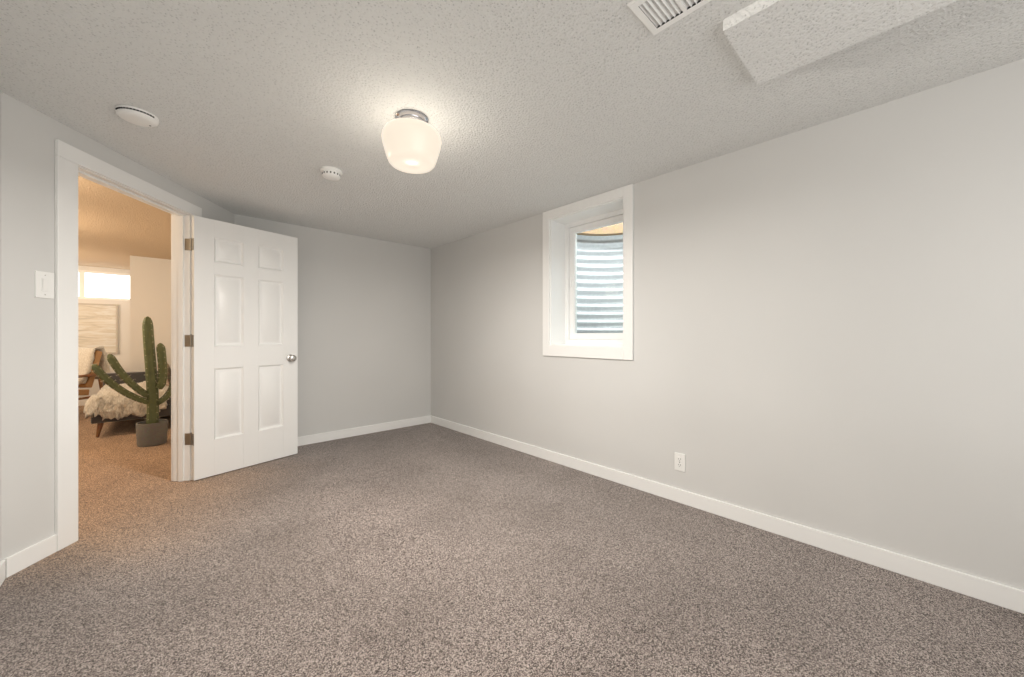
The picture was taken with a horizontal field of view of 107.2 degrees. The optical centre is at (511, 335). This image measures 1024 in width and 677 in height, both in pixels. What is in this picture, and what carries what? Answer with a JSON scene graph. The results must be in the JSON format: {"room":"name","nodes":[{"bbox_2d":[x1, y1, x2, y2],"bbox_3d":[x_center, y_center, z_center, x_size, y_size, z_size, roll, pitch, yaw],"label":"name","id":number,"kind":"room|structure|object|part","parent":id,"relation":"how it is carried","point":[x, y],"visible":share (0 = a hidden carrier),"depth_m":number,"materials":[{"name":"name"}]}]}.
{"room":"empty basement bedroom","nodes":[
{"label":"empty basement bedroom","id":0,"kind":"room"},
{"bbox_2d":[0,91,0,560],"bbox_3d":[-0.880,-0.065,0.073,0.120,2.360,4.404,0,0,-43],"label":"wall","id":1,"kind":"structure","parent":0,"point":[0,325],"depth_m":1.72,"materials":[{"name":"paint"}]},
{"bbox_2d":[78,265,129,399],"bbox_3d":[-7.780,-0.065,5.234,3.880,2.360,0.120,0,0,-43],"label":"wall","id":2,"kind":"structure","parent":0,"point":[123,356],"depth_m":6.31,"materials":[{"name":"paint"}]},
{"bbox_2d":[78,400,86,405],"bbox_3d":[-7.733,1.070,5.185,3.640,0.090,0.015,0,0,-43],"label":"baseboard","id":3,"kind":"structure","parent":2,"relation":"attached to","point":[81,402],"depth_m":6.00,"materials":[{"name":"white"}]},
{"bbox_2d":[78,303,117,353],"bbox_3d":[-6.959,-0.110,5.886,1.130,0.810,0.039,0,0,-43],"label":"canvas art","id":4,"kind":"object","parent":2,"relation":"attached to","point":[97,325],"visible":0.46,"depth_m":6.12},
{"bbox_2d":[78,270,129,300],"bbox_3d":[-6.880,-0.815,6.047,1.165,0.460,0.094,0,0,-43],"label":"window","id":5,"kind":"structure","parent":2,"relation":"in","point":[97,285],"depth_m":6.22,"materials":[{"name":"glass"}]},
{"bbox_2d":[1,92,234,559],"bbox_3d":[-2.499,-0.065,2.583,0.120,2.360,1.860,0,0,-7],"label":"wall","id":6,"kind":"structure","parent":0,"point":[29,135],"depth_m":1.84,"materials":[{"name":"paint"}]},
{"bbox_2d":[0,560,5,585],"bbox_3d":[-0.870,1.070,0.161,0.015,0.090,4.280,0,0,-43],"label":"baseboard","id":7,"kind":"structure","parent":6,"relation":"attached to","point":[3,562],"depth_m":1.71,"materials":[{"name":"white wood"}]},
{"bbox_2d":[4,534,56,577],"bbox_3d":[-2.433,1.070,2.594,0.013,0.090,1.730,0,0,-7],"label":"baseboard","id":8,"kind":"structure","parent":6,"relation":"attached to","point":[28,556],"depth_m":1.83,"materials":[{"name":"white wood"}]},
{"bbox_2d":[35,270,53,298],"bbox_3d":[-2.350,-0.255,1.901,0.012,0.132,0.084,0,0,-7],"label":"switch plate","id":9,"kind":"object","parent":6,"relation":"attached to","point":[44,284],"visible":1,"depth_m":1.90,"materials":[{"name":"white plastic"}]},
{"bbox_2d":[55,139,201,550],"bbox_3d":[-2.485,0.050,2.474,0.152,2.131,1.072,0,0,-7],"label":"door frame","id":10,"kind":"structure","parent":6,"relation":"attached to","point":[69,159],"depth_m":2.01,"materials":[{"name":"white wood"}]},
{"bbox_2d":[78,166,190,481],"bbox_3d":[-2.485,0.085,2.474,0.120,2.060,0.890,0,0,-7],"label":"door jamb","id":11,"kind":"structure","parent":6,"relation":"in","point":[181,351],"depth_m":2.89,"materials":[{"name":"white wood"}]},
{"bbox_2d":[185,215,297,480],"bbox_3d":[-2.243,0.095,3.212,0.169,2.025,0.817,0,0,32],"label":"door","id":12,"kind":"structure","parent":11,"relation":"attached to","point":[244,340],"depth_m":3.16,"materials":[{"name":"white wood"}]},
{"bbox_3d":[-2.491,0.048,2.901,0.040,1.584,0.002,0,0,-7],"label":"door hinge leaf","id":13,"kind":"part","parent":12,"relation":"part of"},
{"bbox_2d":[130,256,143,371],"bbox_3d":[-5.817,-0.065,5.884,0.120,2.360,1.600,0,0,-43],"label":"wall","id":14,"kind":"structure","parent":0,"point":[136,262],"depth_m":5.30,"materials":[{"name":"paint"}]},
{"bbox_2d":[144,257,170,370],"bbox_3d":[-4.997,-0.065,5.635,0.683,2.360,0.120,0,0,-43],"label":"wall","id":15,"kind":"structure","parent":0,"point":[150,287],"depth_m":5.46,"materials":[{"name":"paint"}]},
{"bbox_2d":[235,214,430,436],"bbox_3d":[-1.870,-0.065,4.173,2.147,2.360,0.120,0,0,-43],"label":"wall","id":16,"kind":"structure","parent":0,"point":[364,331],"depth_m":4.23,"materials":[{"name":"paint"}]},
{"bbox_2d":[298,416,427,445],"bbox_3d":[-1.792,1.070,4.154,2.021,0.090,0.015,0,0,-43],"label":"baseboard","id":17,"kind":"structure","parent":16,"relation":"attached to","point":[316,438],"depth_m":4.23,"materials":[{"name":"white wood"}]},
{"bbox_2d":[0,406,1023,676],"bbox_3d":[-3.092,1.165,2.423,6.920,0.100,10.620,0,0,-43],"label":"floor","id":18,"kind":"structure","parent":0,"point":[428,549],"depth_m":1.69,"materials":[{"name":"grey carpet"}]},
{"bbox_2d":[78,346,110,399],"bbox_3d":[-6.121,0.633,5.066,0.664,0.966,0.928,0,0,-8],"label":"chair","id":19,"kind":"object","parent":18,"relation":"on","point":[87,357],"visible":0.23,"depth_m":5.26,"materials":[{"name":"beige fabric"}]},
{"bbox_2d":[83,363,170,436],"bbox_3d":[-4.660,0.706,4.802,0.937,0.818,1.401,0,0,-43],"label":"sofa","id":20,"kind":"object","parent":18,"relation":"on","point":[104,404],"visible":0.6,"depth_m":4.20,"materials":[{"name":"fabric"}]},
{"bbox_2d":[157,363,170,387],"bbox_3d":[-4.348,0.465,4.737,0.148,0.336,0.346,0,0,-43],"label":"pillow","id":21,"kind":"object","parent":20,"relation":"on","point":[167,384],"depth_m":4.65,"materials":[{"name":"fabric"}]},
{"bbox_2d":[90,316,170,446],"bbox_3d":[-3.774,0.458,3.810,0.661,1.313,0.244,0,0,-43],"label":"potted cactus","id":22,"kind":"object","parent":18,"relation":"on","point":[152,430],"visible":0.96,"depth_m":3.84,"materials":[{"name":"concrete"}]},
{"bbox_2d":[0,0,1023,269],"bbox_3d":[-3.052,-1.180,2.379,6.920,0.130,10.740,0,0,-43],"label":"ceiling","id":23,"kind":"structure","parent":0,"point":[270,108],"depth_m":1.73,"materials":[{"name":"white paint"}]},
{"bbox_2d":[115,105,158,126],"bbox_3d":[-1.887,-1.099,1.905,0.158,0.032,0.159,0,0,-43],"label":"disc","id":24,"kind":"object","parent":23,"relation":"attached to","point":[136,116],"visible":1,"depth_m":1.88,"materials":[{"name":"white plastic"}]},
{"bbox_2d":[320,166,342,180],"bbox_3d":[-1.220,-1.089,2.552,0.136,0.053,0.136,0,0,-43],"label":"round smoke detector","id":25,"kind":"object","parent":23,"relation":"attached to","point":[331,173],"visible":1,"depth_m":2.52,"materials":[{"name":"white plastic"}]},
{"bbox_2d":[381,109,441,173],"bbox_3d":[-0.513,-0.991,1.939,0.298,0.248,0.298,0,0,-43],"label":"globe ceiling light","id":26,"kind":"object","parent":23,"relation":"attached to","point":[412,145],"depth_m":1.85,"materials":[{"name":"white glass"}]},
{"bbox_3d":[-0.513,-1.094,1.939,0.166,0.042,0.166,0,0,-43],"label":"ceiling light canopy","id":27,"kind":"part","parent":26,"relation":"part of","materials":[{"name":"silver metal"}]},
{"bbox_2d":[627,0,710,34],"bbox_3d":[0.578,-1.119,1.206,0.190,0.033,0.360,0,0,-43],"label":"ceiling vent","id":28,"kind":"object","parent":23,"relation":"in","point":[642,15],"visible":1,"depth_m":1.29,"materials":[{"name":"white metal"}]},
{"bbox_2d":[723,0,958,84],"bbox_3d":[1.546,-1.095,0.781,0.420,0.040,1.900,0,0,-43],"label":"ceiling soffit","id":29,"kind":"structure","parent":23,"relation":"attached to","point":[769,39],"depth_m":1.32,"materials":[{"name":"white paint"}]},
{"bbox_2d":[431,59,1023,589],"bbox_3d":[1.007,-0.065,2.874,0.300,2.360,5.940,0,0,-43],"label":"wall","id":30,"kind":"structure","parent":0,"point":[829,327],"depth_m":2.00,"materials":[{"name":"paint"}]},
{"bbox_2d":[550,198,622,346],"bbox_3d":[0.666,-0.477,3.171,0.205,1.127,0.742,0,0,-43],"label":"liner","id":31,"kind":"object","parent":30,"relation":"attached to","point":[557,280],"visible":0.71,"depth_m":3.40,"materials":[{"name":"white wood"}]},
{"bbox_2d":[565,209,622,344],"bbox_3d":[0.764,-0.477,3.263,0.077,1.101,0.716,0,0,-43],"label":"window","id":32,"kind":"structure","parent":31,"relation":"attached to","point":[572,335],"depth_m":3.44,"materials":[{"name":"white plastic"}]},
{"bbox_2d":[543,184,632,359],"bbox_3d":[0.584,-0.467,3.096,0.017,1.294,0.890,0,0,-43],"label":"window frame","id":33,"kind":"structure","parent":30,"relation":"in","point":[625,351],"depth_m":2.94,"materials":[{"name":"white wood"}]},
{"bbox_2d":[577,222,622,339],"bbox_3d":[1.065,-0.405,3.542,0.695,1.640,1.150,0,0,-43],"label":"window well","id":34,"kind":"object","parent":30,"relation":"attached to","point":[594,259],"depth_m":3.93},
{"bbox_3d":[1.095,-1.125,3.571,0.538,0.180,1.076,0,0,-43],"label":"exterior window well timber rim","id":35,"kind":"part","parent":34,"relation":"part of","materials":[{"name":"beige wood"}]},
{"bbox_2d":[674,452,684,471],"bbox_3d":[1.121,0.845,2.524,0.010,0.115,0.070,0,0,-43],"label":"duplex electrical outlet","id":36,"kind":"object","parent":30,"relation":"attached to","point":[679,461],"visible":1,"depth_m":2.52,"materials":[{"name":"white plastic"}]},
{"bbox_2d":[428,415,1023,613],"bbox_3d":[0.891,1.070,2.767,0.015,0.090,5.700,0,0,-43],"label":"baseboard","id":37,"kind":"structure","parent":30,"relation":"attached to","point":[999,594],"depth_m":2.04,"materials":[{"name":"white wood"}]}
]}

